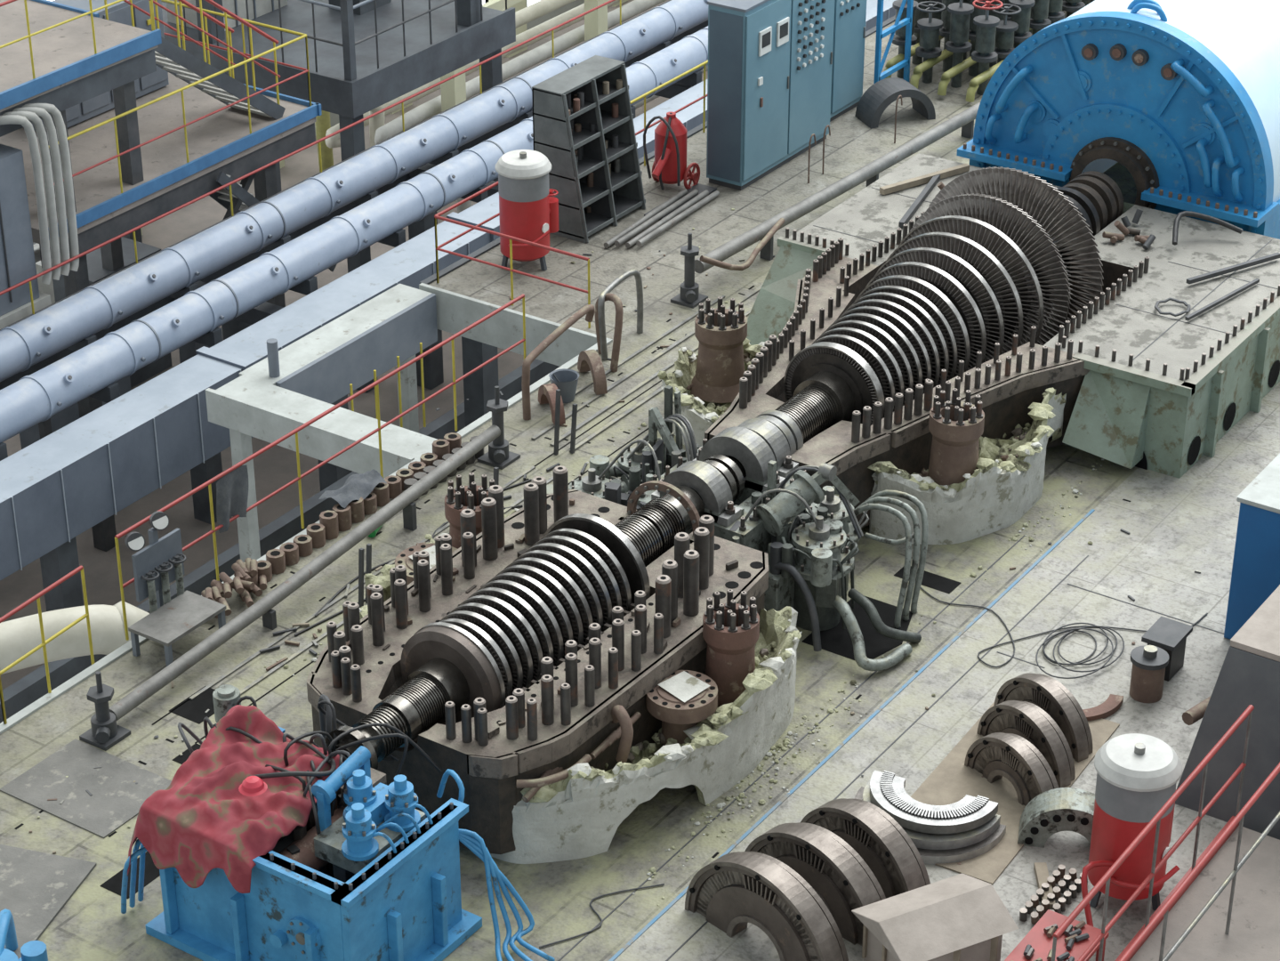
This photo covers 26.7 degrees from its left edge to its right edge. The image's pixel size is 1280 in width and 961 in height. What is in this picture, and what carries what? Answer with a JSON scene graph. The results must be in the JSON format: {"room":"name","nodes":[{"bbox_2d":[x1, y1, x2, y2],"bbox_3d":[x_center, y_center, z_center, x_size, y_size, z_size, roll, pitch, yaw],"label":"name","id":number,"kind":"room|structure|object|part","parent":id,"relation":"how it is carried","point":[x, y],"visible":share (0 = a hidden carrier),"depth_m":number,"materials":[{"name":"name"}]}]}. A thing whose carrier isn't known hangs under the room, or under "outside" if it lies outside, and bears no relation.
{"room":"power station hall","nodes":[
{"label":"power station hall","id":0,"kind":"room"},
{"bbox_2d":[0,0,708,689],"bbox_3d":[-5.461,-3.134,36.922,21.100,0.200,50.000,18,34,29],"label":"floor","id":1,"kind":"structure","parent":0,"point":[276,467],"depth_m":31.25,"materials":[{"name":"concrete"}]},
{"bbox_2d":[0,600,149,673],"bbox_3d":[-5.151,2.804,22.102,2.819,3.729,0.443,-14,32,-24],"label":"pipe","id":2,"kind":"object","parent":1,"relation":"on","point":[18,636],"visible":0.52,"depth_m":21.38,"materials":[{"name":"beige metal"}]},
{"bbox_2d":[19,236,251,449],"bbox_3d":[-8.441,-1.013,29.992,5.076,2.789,11.058,18,34,29],"label":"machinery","id":3,"kind":"object","parent":1,"relation":"on","point":[56,288],"visible":0.03,"depth_m":32.42,"materials":[{"name":"metal"}]},
{"bbox_2d":[0,0,337,551],"bbox_3d":[-7.120,-2.466,28.815,3.649,6.466,7.842,18,34,29],"label":"platform","id":4,"kind":"object","parent":1,"relation":"on","point":[109,126],"visible":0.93,"depth_m":28.39,"materials":[{"name":"metal"}]},
{"bbox_3d":[-6.228,-4.177,26.122,0.032,0.866,4.321,18,34,29],"label":"platform handrail","id":5,"kind":"part","parent":4,"relation":"part of","materials":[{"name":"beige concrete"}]},
{"bbox_3d":[-6.010,-4.150,29.383,2.848,0.866,4.076,18,34,29],"label":"platform handrail","id":6,"kind":"part","parent":4,"relation":"part of","materials":[{"name":"yellow metal"}]},
{"bbox_2d":[123,0,515,392],"bbox_3d":[-3.975,-5.472,33.501,4.250,7.200,3.868,18,34,29],"label":"gallery","id":7,"kind":"object","parent":1,"relation":"on","point":[365,55],"visible":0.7,"depth_m":32.15,"materials":[{"name":"metal"}]},
{"bbox_3d":[-5.001,-5.490,31.754,4.074,0.920,0.040,18,34,29],"label":"gallery handrail","id":8,"kind":"part","parent":7,"relation":"part of","materials":[{"name":"metal"}]},
{"bbox_3d":[-4.156,-6.092,32.844,4.082,0.920,3.030,18,34,29],"label":"gallery handrail","id":9,"kind":"part","parent":7,"relation":"part of","materials":[{"name":"metal"}]},
{"bbox_2d":[205,283,437,562],"bbox_3d":[-2.148,0.559,25.524,2.350,4.350,2.800,18,34,29],"label":"frame","id":10,"kind":"object","parent":1,"relation":"on","point":[299,382],"visible":0.7,"depth_m":24.66,"materials":[{"name":"grey concrete"}]},
{"bbox_2d":[0,0,708,723],"bbox_3d":[-2.724,-1.617,30.140,2.900,3.733,30.000,18,34,29],"label":"support","id":11,"kind":"object","parent":1,"relation":"on","point":[62,559],"visible":0.28,"depth_m":28.49,"materials":[{"name":"metal"}]},
{"bbox_3d":[-4.444,-2.871,29.395,0.032,0.816,24.021,18,34,29],"label":"pipe gantry railing","id":12,"kind":"part","parent":11,"relation":"part of","materials":[{"name":"metal"}]},
{"bbox_2d":[0,25,708,460],"bbox_3d":[-2.763,-2.870,29.561,0.488,0.572,30.120,18,34,29],"label":"insulated pipeline","id":13,"kind":"object","parent":11,"relation":"on","point":[92,370],"visible":0.72,"depth_m":27.99,"materials":[{"name":"metal"}]},
{"bbox_2d":[0,0,708,381],"bbox_3d":[-3.518,-3.116,29.924,0.488,0.572,30.000,18,34,29],"label":"insulated pipeline","id":14,"kind":"object","parent":11,"relation":"on","point":[72,323],"visible":0.91,"depth_m":29.44,"materials":[{"name":"metal"}]},
{"bbox_2d":[0,0,895,580],"bbox_3d":[-2.272,-2.219,29.459,0.650,0.810,30.000,18,34,29],"label":"air duct","id":15,"kind":"object","parent":11,"relation":"on","point":[63,484],"visible":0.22,"depth_m":26.09,"materials":[{"name":"metal"}]},
{"bbox_2d":[0,15,895,733],"bbox_3d":[1.779,-1.864,30.255,2.580,4.020,39.400,18,34,29],"label":"deck edge girder","id":16,"kind":"object","parent":1,"relation":"on","point":[455,312],"visible":0.11,"depth_m":25.81,"materials":[{"name":"metal"}]},
{"bbox_2d":[314,0,708,213],"bbox_3d":[0.189,-9.249,40.561,3.820,7.011,13.500,18,34,29],"label":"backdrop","id":17,"kind":"object","parent":1,"relation":"on","point":[454,91],"visible":0.15,"depth_m":39.37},
{"bbox_2d":[140,0,627,234],"bbox_3d":[-6.870,-9.372,34.565,0.700,13.000,50.000,18,34,29],"label":"wall","id":18,"kind":"structure","parent":0,"point":[334,117],"depth_m":43.55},
{"bbox_2d":[48,0,540,7],"bbox_3d":[-6.945,-7.777,35.503,0.120,8.700,50.000,18,34,29],"label":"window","id":19,"kind":"structure","parent":18,"relation":"in","point":[528,2],"depth_m":44.17,"materials":[{"name":"white glass"}]},
{"bbox_2d":[0,0,1279,960],"bbox_3d":[8.700,-1.250,25.329,19.050,0.306,39.500,18,34,29],"label":"floor","id":20,"kind":"structure","parent":0,"point":[1178,527],"depth_m":20.49,"materials":[{"name":"concrete"}]},
{"bbox_2d":[0,908,48,960],"bbox_3d":[-3.983,3.008,16.812,0.640,0.496,0.740,18,34,29],"label":"pump","id":21,"kind":"object","parent":20,"relation":"on","point":[33,950],"visible":1,"depth_m":16.71,"materials":[{"name":"blue metal"}]},
{"bbox_2d":[0,564,94,724],"bbox_3d":[-4.378,1.368,19.387,0.430,0.866,1.571,18,34,29],"label":"deck railing","id":22,"kind":"object","parent":20,"relation":"on","point":[37,596],"depth_m":19.66,"materials":[{"name":"metal"}]},
{"bbox_2d":[0,844,96,958],"bbox_3d":[-4.515,2.874,17.534,1.300,0.020,1.700,8,30,15],"label":"steel plate","id":23,"kind":"object","parent":20,"relation":"on","point":[35,885],"visible":0.83,"depth_m":17.86,"materials":[{"name":"grey metal"}]},
{"bbox_2d":[0,738,171,837],"bbox_3d":[-3.855,2.146,18.863,1.000,0.010,0.750,18,34,29],"label":"steel plate","id":24,"kind":"object","parent":20,"relation":"on","point":[116,799],"visible":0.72,"depth_m":18.86,"materials":[{"name":"grey metal"}]},
{"bbox_2d":[124,510,186,612],"bbox_3d":[-3.643,0.707,20.460,0.191,0.986,0.541,18,34,29],"label":"panel","id":25,"kind":"object","parent":20,"relation":"on","point":[160,563],"visible":0.95,"depth_m":20.39,"materials":[{"name":"metal"}]},
{"bbox_2d":[128,590,226,666],"bbox_3d":[-3.498,1.137,20.442,0.400,0.250,0.650,18,34,29],"label":"bench","id":26,"kind":"object","parent":20,"relation":"on","point":[189,610],"visible":0.87,"depth_m":20.34,"materials":[{"name":"grey metal"}]},
{"bbox_2d":[212,684,241,722],"bbox_3d":[-2.737,1.896,18.105,0.180,1.180,0.180,18,34,29],"label":"pot","id":27,"kind":"object","parent":20,"relation":"on","point":[225,696],"visible":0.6,"depth_m":17.80,"materials":[{"name":"grey metal"}]},
{"bbox_2d":[201,557,266,618],"bbox_3d":[-3.151,0.852,20.985,0.431,0.226,0.713,18,34,29],"label":"studs","id":28,"kind":"object","parent":20,"relation":"on","point":[242,582],"visible":0.87,"depth_m":20.98,"materials":[{"name":"brown metal"}]},
{"bbox_2d":[79,385,520,750],"bbox_3d":[-2.530,0.527,21.081,0.273,0.700,5.260,17,33,28],"label":"pipe","id":29,"kind":"object","parent":20,"relation":"on","point":[104,733],"visible":1,"depth_m":20.77,"materials":[{"name":"metal"}]},
{"bbox_2d":[114,293,526,640],"bbox_3d":[-2.471,-0.218,22.209,0.032,0.916,5.171,18,34,29],"label":"deck railing","id":30,"kind":"object","parent":20,"relation":"on","point":[208,483],"depth_m":21.94,"materials":[{"name":"red metal"}]},
{"bbox_2d":[216,464,248,532],"bbox_3d":[-3.196,0.119,21.170,0.078,0.510,0.360,18,34,29],"label":"rag","id":31,"kind":"object","parent":30,"relation":"hanging from","point":[231,488],"visible":1,"depth_m":21.16,"materials":[{"name":"grey fabric"}]},
{"bbox_2d":[120,693,555,960],"bbox_3d":[-1.847,2.285,17.242,2.692,1.334,1.814,18,34,29],"label":"pedestal","id":32,"kind":"object","parent":20,"relation":"on","point":[368,876],"visible":0.86,"depth_m":16.88,"materials":[{"name":"metal"}]},
{"bbox_2d":[127,704,343,893],"bbox_3d":[-2.558,2.066,17.155,1.145,0.909,1.141,18,34,29],"label":"floral cloth","id":33,"kind":"object","parent":32,"relation":"on","point":[201,823],"visible":0.95,"depth_m":16.88,"materials":[{"name":"red fabric"}]},
{"bbox_2d":[238,775,267,796],"bbox_3d":[-2.405,1.878,16.737,0.180,0.075,0.180,18,34,29],"label":"hard hat","id":34,"kind":"object","parent":33,"relation":"on","point":[252,785],"visible":1,"depth_m":16.70,"materials":[{"name":"red plastic"}]},
{"bbox_2d":[247,432,484,592],"bbox_3d":[-2.248,0.229,22.143,0.305,0.196,2.895,18,34,29],"label":"nuts","id":35,"kind":"object","parent":20,"relation":"on","point":[340,519],"visible":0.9,"depth_m":22.10,"materials":[{"name":"brown metal"}]},
{"bbox_2d":[318,468,386,507],"bbox_3d":[-2.366,0.054,22.210,0.280,0.130,0.550,18,34,29],"label":"rag","id":36,"kind":"object","parent":35,"relation":"on","point":[357,486],"visible":1,"depth_m":22.17,"materials":[{"name":"grey fabric"}]},
{"bbox_2d":[367,523,384,537],"bbox_3d":[-2.149,0.357,22.021,0.090,0.088,0.290,8,30,14],"label":"plastic bottle","id":37,"kind":"object","parent":20,"relation":"on","point":[373,534],"visible":0.12,"depth_m":21.91,"materials":[{"name":"green plastic"}]},
{"bbox_2d":[259,388,587,671],"bbox_3d":[-1.603,0.299,21.495,0.661,0.703,4.160,18,34,29],"label":"tools","id":38,"kind":"object","parent":20,"relation":"on","point":[368,567],"visible":0.44,"depth_m":20.91,"materials":[{"name":"grey metal"}]},
{"bbox_2d":[434,181,590,328],"bbox_3d":[-0.867,-2.250,26.096,1.828,0.716,1.306,18,34,29],"label":"deck railing","id":39,"kind":"object","parent":20,"relation":"on","point":[437,216],"depth_m":25.69,"materials":[{"name":"red metal"}]},
{"bbox_2d":[495,149,558,270],"bbox_3d":[-1.121,-2.640,26.328,0.570,1.186,0.798,3,29,5],"label":"tank","id":40,"kind":"object","parent":20,"relation":"on","point":[528,210],"visible":0.94,"depth_m":26.13,"materials":[{"name":"metal"}]},
{"bbox_2d":[538,383,565,425],"bbox_3d":[-0.781,-0.714,23.755,0.100,0.250,0.500,-10,30,-17],"label":"ring","id":41,"kind":"object","parent":20,"relation":"on","point":[546,392],"visible":0.88,"depth_m":23.64,"materials":[{"name":"brown metal"}]},
{"bbox_2d":[306,465,801,863],"bbox_3d":[-0.809,1.095,19.356,3.697,1.374,3.421,21,35,33],"label":"casing","id":42,"kind":"structure","parent":20,"relation":"on","point":[694,683],"depth_m":18.62,"materials":[{"name":"metal"}]},
{"bbox_2d":[548,368,579,402],"bbox_3d":[-0.674,-0.834,24.033,0.270,0.230,0.270,18,34,29],"label":"bucket","id":43,"kind":"object","parent":20,"relation":"on","point":[566,380],"visible":0.83,"depth_m":24.00,"materials":[{"name":"metal"}]},
{"bbox_2d":[15,285,1131,898],"bbox_3d":[0.461,0.778,21.347,5.635,0.004,12.306,18,34,29],"label":"floor slots","id":44,"kind":"structure","parent":20,"relation":"on","point":[837,640],"depth_m":20.51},
{"bbox_2d":[521,268,643,419],"bbox_3d":[-0.480,-1.265,24.330,0.390,0.710,2.081,18,34,29],"label":"pipes","id":45,"kind":"object","parent":20,"relation":"on","point":[604,295],"visible":1,"depth_m":24.43,"materials":[{"name":"metal"}]},
{"bbox_2d":[531,55,645,242],"bbox_3d":[-0.491,-3.352,27.255,0.649,1.534,1.100,18,34,29],"label":"storage rack","id":46,"kind":"object","parent":20,"relation":"on","point":[583,116],"visible":0.98,"depth_m":27.12,"materials":[{"name":"metal"}]},
{"bbox_2d":[577,349,607,394],"bbox_3d":[-0.431,-1.021,24.280,0.100,0.280,0.560,-10,30,-17],"label":"ring","id":47,"kind":"object","parent":20,"relation":"on","point":[588,360],"visible":1,"depth_m":24.12,"materials":[{"name":"brown metal"}]},
{"bbox_2d":[28,202,1200,864],"bbox_3d":[0.095,0.654,21.560,7.872,0.023,12.850,18,34,29],"label":"scrap","id":48,"kind":"object","parent":20,"relation":"on","point":[732,209],"visible":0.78,"depth_m":21.47,"materials":[{"name":"metal"}]},
{"bbox_2d":[603,183,719,248],"bbox_3d":[0.255,-2.712,27.583,0.450,0.088,1.902,18,34,29],"label":"pipe offcuts","id":49,"kind":"object","parent":20,"relation":"on","point":[679,206],"visible":1,"depth_m":27.55,"materials":[{"name":"metal"}]},
{"bbox_2d":[630,60,708,166],"bbox_3d":[0.705,-4.196,29.518,0.032,0.816,7.021,18,34,29],"label":"deck railing","id":50,"kind":"object","parent":20,"relation":"on","point":[644,95],"depth_m":28.96,"materials":[{"name":"yellow metal"}]},
{"bbox_2d":[643,111,700,190],"bbox_3d":[0.259,-3.415,28.071,0.480,0.882,0.721,18,34,29],"label":"fire extinguisher","id":51,"kind":"object","parent":20,"relation":"on","point":[669,166],"visible":1,"depth_m":28.01,"materials":[{"name":"metal"}]},
{"bbox_2d":[264,417,1104,905],"bbox_3d":[0.445,0.792,21.308,4.313,0.038,7.656,18,34,29],"label":"debris","id":52,"kind":"object","parent":20,"relation":"on","point":[786,740],"visible":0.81,"depth_m":19.26,"materials":[{"name":"paint"}]},
{"bbox_2d":[546,385,928,670],"bbox_3d":[0.841,0.251,21.022,3.281,1.257,1.458,18,34,29],"label":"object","id":53,"kind":"object","parent":20,"relation":"on","point":[807,532],"visible":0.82,"depth_m":20.64,"materials":[{"name":"metal"}]},
{"bbox_2d":[325,166,1123,776],"bbox_3d":[1.417,-0.370,21.569,1.841,1.842,11.253,16,33,26],"label":"turbine rotor","id":54,"kind":"object","parent":53,"relation":"on","point":[983,264],"visible":0.88,"depth_m":22.04,"materials":[{"name":"metal"}]},
{"bbox_2d":[684,851,848,960],"bbox_3d":[0.818,2.719,17.188,0.230,0.655,1.280,-25,38,-38],"label":"turbine diaphragm half","id":55,"kind":"object","parent":20,"relation":"on","point":[736,889],"visible":1,"depth_m":17.05,"materials":[{"name":"metal"}]},
{"bbox_2d":[706,0,834,190],"bbox_3d":[1.398,-4.310,28.509,0.495,1.990,1.820,18,34,29],"label":"tall cabinet","id":56,"kind":"object","parent":20,"relation":"on","point":[770,61],"visible":0.99,"depth_m":28.14,"materials":[{"name":"metal"}]},
{"bbox_2d":[807,133,816,183],"bbox_3d":[1.780,-3.402,28.350,0.076,0.541,0.125,23,36,36],"label":"wire hook","id":57,"kind":"object","parent":20,"relation":"on","point":[812,134],"depth_m":28.30,"materials":[{"name":"grey metal"}]},
{"bbox_2d":[744,821,885,946],"bbox_3d":[1.156,2.556,17.527,0.230,0.616,1.200,-25,38,-38],"label":"turbine diaphragm half","id":58,"kind":"object","parent":20,"relation":"on","point":[837,873],"visible":0.59,"depth_m":17.34,"materials":[{"name":"metal"}]},
{"bbox_2d":[670,102,980,308],"bbox_3d":[2.693,-3.379,28.157,0.447,0.700,7.409,20,35,32],"label":"pipe","id":59,"kind":"object","parent":20,"relation":"on","point":[689,296],"visible":0.94,"depth_m":26.82,"materials":[{"name":"metal"}]},
{"bbox_2d":[821,124,830,174],"bbox_3d":[1.941,-3.512,28.497,0.076,0.539,0.119,23,36,36],"label":"wire hook","id":60,"kind":"object","parent":20,"relation":"on","point":[828,125],"depth_m":28.51,"materials":[{"name":"grey metal"}]},
{"bbox_2d":[829,0,866,121],"bbox_3d":[2.144,-4.958,29.849,0.470,1.830,0.720,18,34,29],"label":"tall cabinet","id":61,"kind":"object","parent":20,"relation":"on","point":[849,15],"visible":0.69,"depth_m":29.83,"materials":[{"name":"metal"}]},
{"bbox_2d":[800,797,930,898],"bbox_3d":[1.488,2.414,17.838,0.230,0.568,1.100,-23,36,-36],"label":"turbine diaphragm half","id":62,"kind":"object","parent":20,"relation":"on","point":[883,844],"visible":0.61,"depth_m":17.64,"materials":[{"name":"metal"}]},
{"bbox_2d":[873,0,913,83],"bbox_3d":[2.861,-4.948,30.405,0.050,1.275,0.750,18,34,29],"label":"frame","id":63,"kind":"object","parent":20,"relation":"on","point":[905,63],"visible":0.82,"depth_m":30.34,"materials":[{"name":"blue metal"}]},
{"bbox_2d":[855,77,935,128],"bbox_3d":[2.852,-4.226,30.002,0.800,0.400,0.400,-11,31,-19],"label":"shell","id":64,"kind":"object","parent":20,"relation":"on","point":[875,100],"visible":0.98,"depth_m":29.88,"materials":[{"name":"grey metal"}]},
{"bbox_2d":[893,95,902,143],"bbox_3d":[2.782,-3.946,29.340,0.076,0.538,0.123,23,36,36],"label":"wire hook","id":65,"kind":"object","parent":20,"relation":"on","point":[900,96],"depth_m":29.29,"materials":[{"name":"brown metal"}]},
{"bbox_2d":[879,163,969,227],"bbox_3d":[2.490,-2.451,26.218,1.014,0.950,1.617,18,34,29],"label":"timber baulk","id":66,"kind":"object","parent":20,"relation":"on","point":[932,178],"visible":0.64,"depth_m":26.00,"materials":[{"name":"brown wood"}]},
{"bbox_2d":[851,872,1018,960],"bbox_3d":[1.848,2.880,16.975,0.840,0.550,0.640,-14,32,-24],"label":"crate","id":67,"kind":"object","parent":20,"relation":"on","point":[962,916],"visible":1,"depth_m":16.81,"materials":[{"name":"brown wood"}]},
{"bbox_2d":[657,152,1279,544],"bbox_3d":[2.839,-1.167,23.691,4.520,1.143,6.200,18,34,29],"label":"casing","id":68,"kind":"structure","parent":20,"relation":"on","point":[1158,393],"depth_m":22.92,"materials":[{"name":"metal"}]},
{"bbox_2d":[937,182,1155,249],"bbox_3d":[3.921,-2.591,25.458,2.225,0.169,0.665,20,35,31],"label":"scrap","id":69,"kind":"object","parent":68,"relation":"on","point":[1147,240],"visible":0.77,"depth_m":24.94,"materials":[{"name":"metal"}]},
{"bbox_2d":[1154,297,1190,316],"bbox_3d":[4.664,-1.518,23.607,0.308,0.038,0.340,18,34,29],"label":"coil","id":70,"kind":"object","parent":68,"relation":"on","point":[1184,302],"visible":1,"depth_m":23.59,"materials":[{"name":"metal"}]},
{"bbox_2d":[1172,210,1279,321],"bbox_3d":[5.031,-1.968,24.193,1.039,0.252,1.927,18,34,29],"label":"bar","id":71,"kind":"object","parent":68,"relation":"on","point":[1175,230],"visible":1,"depth_m":24.32,"materials":[{"name":"metal"}]},
{"bbox_2d":[883,0,1094,102],"bbox_3d":[5.317,-6.294,32.942,1.958,1.180,7.260,18,34,29],"label":"valve manifold","id":72,"kind":"object","parent":20,"relation":"on","point":[987,29],"visible":0.85,"depth_m":30.82,"materials":[{"name":"metal"}]},
{"bbox_2d":[910,701,1119,884],"bbox_3d":[2.525,2.112,18.923,0.900,0.012,2.200,16,33,27],"label":"rubber mat","id":73,"kind":"object","parent":20,"relation":"on","point":[951,780],"visible":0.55,"depth_m":18.81,"materials":[{"name":"brown rubber"}]},
{"bbox_2d":[854,770,1006,864],"bbox_3d":[1.896,2.318,18.309,1.060,0.245,0.595,13,31,22],"label":"turbine blade ring half","id":74,"kind":"object","parent":73,"relation":"on","point":[969,827],"visible":0.88,"depth_m":18.19,"materials":[{"name":"metal"}]},
{"bbox_2d":[964,732,1058,805],"bbox_3d":[2.608,1.986,18.742,0.180,0.432,0.840,-19,34,-31],"label":"turbine diaphragm half","id":75,"kind":"object","parent":73,"relation":"on","point":[995,755],"visible":0.88,"depth_m":18.65,"materials":[{"name":"metal"}]},
{"bbox_2d":[976,700,1075,788],"bbox_3d":[2.749,1.794,19.078,0.180,0.441,0.860,-19,34,-31],"label":"turbine diaphragm half","id":76,"kind":"object","parent":73,"relation":"on","point":[1028,720],"visible":0.8,"depth_m":18.92,"materials":[{"name":"metal"}]},
{"bbox_2d":[993,672,1092,762],"bbox_3d":[2.915,1.627,19.369,0.180,0.451,0.880,-19,34,-31],"label":"turbine diaphragm half","id":77,"kind":"object","parent":73,"relation":"on","point":[1044,691],"visible":0.73,"depth_m":19.19,"materials":[{"name":"metal"}]},
{"bbox_2d":[1033,861,1055,909],"bbox_3d":[3.068,2.376,18.405,0.373,0.050,1.927,14,32,24],"label":"plank","id":78,"kind":"object","parent":20,"relation":"on","point":[1041,869],"visible":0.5,"depth_m":17.90,"materials":[{"name":"brown wood"}]},
{"bbox_2d":[1019,864,1087,924],"bbox_3d":[2.723,2.735,17.724,0.212,0.097,0.633,18,34,29],"label":"bolt collection","id":79,"kind":"object","parent":20,"relation":"on","point":[1064,884],"visible":0.92,"depth_m":17.71},
{"bbox_2d":[1017,787,1094,847],"bbox_3d":[2.916,2.294,18.253,0.680,0.340,0.260,5,29,9],"label":"half flange ring","id":80,"kind":"object","parent":20,"relation":"on","point":[1054,810],"visible":0.73,"depth_m":18.18,"materials":[{"name":"grey metal"}]},
{"bbox_2d":[1004,909,1109,960],"bbox_3d":[2.534,3.082,16.799,0.420,0.366,0.850,18,34,29],"label":"table","id":81,"kind":"object","parent":20,"relation":"on","point":[1036,945],"visible":0.89,"depth_m":16.85,"materials":[{"name":"red metal"}]},
{"bbox_2d":[1082,693,1123,720],"bbox_3d":[3.109,1.640,19.739,0.800,0.050,0.400,9,30,15],"label":"ring","id":82,"kind":"object","parent":20,"relation":"on","point":[1113,703],"visible":0.32,"depth_m":19.65,"materials":[{"name":"metal"}]},
{"bbox_2d":[956,0,1279,239],"bbox_3d":[7.040,-4.773,29.183,3.160,3.169,9.300,18,34,29],"label":"generator","id":83,"kind":"object","parent":20,"relation":"on","point":[1184,95],"visible":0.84,"depth_m":25.61,"materials":[{"name":"metal"}]},
{"bbox_2d":[1080,732,1182,925],"bbox_3d":[3.162,2.291,17.375,0.627,1.206,1.076,3,29,6],"label":"tank","id":84,"kind":"object","parent":20,"relation":"on","point":[1138,773],"visible":0.9,"depth_m":17.25,"materials":[{"name":"metal"}]},
{"bbox_2d":[1129,616,1192,702],"bbox_3d":[3.841,1.319,19.958,0.300,0.400,0.690,18,34,29],"label":"motor","id":85,"kind":"object","parent":20,"relation":"on","point":[1158,661],"visible":1,"depth_m":19.82,"materials":[{"name":"metal"}]},
{"bbox_2d":[1051,704,1279,960],"bbox_3d":[3.006,3.542,15.216,2.000,1.090,6.610,18,34,29],"label":"railing","id":86,"kind":"object","parent":20,"relation":"on","point":[1226,906],"visible":1,"depth_m":17.28,"materials":[{"name":"metal"}]},
{"bbox_3d":[3.442,2.702,16.614,0.040,0.970,3.421,18,34,29],"label":"walkway railing","id":87,"kind":"part","parent":86,"relation":"part of","materials":[{"name":"metal"}]},
{"bbox_2d":[1175,584,1279,839],"bbox_3d":[4.745,1.441,18.909,1.469,1.200,2.100,18,34,29],"label":"machine housing","id":88,"kind":"object","parent":20,"relation":"on","point":[1249,674],"visible":0.99,"depth_m":18.38,"materials":[{"name":"metal"}]},
{"bbox_2d":[1223,452,1279,639],"bbox_3d":[5.574,0.362,20.823,1.210,1.240,2.330,18,34,29],"label":"cabinet","id":89,"kind":"object","parent":20,"relation":"on","point":[1255,575],"visible":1,"depth_m":20.13,"materials":[{"name":"blue metal"}]},
{"bbox_2d":[151,284,1223,960],"bbox_3d":[0.925,1.470,20.077,7.730,0.020,12.000,18,34,29],"label":"rails","id":90,"kind":"object","parent":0,"point":[691,334],"depth_m":21.88,"materials":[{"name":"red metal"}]},
{"bbox_2d":[294,478,1207,948],"bbox_3d":[1.765,0.300,22.159,6.020,0.070,11.905,18,34,29],"label":"cables","id":91,"kind":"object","parent":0,"point":[1047,640],"depth_m":20.53,"materials":[{"name":"black rubber"}]}
]}

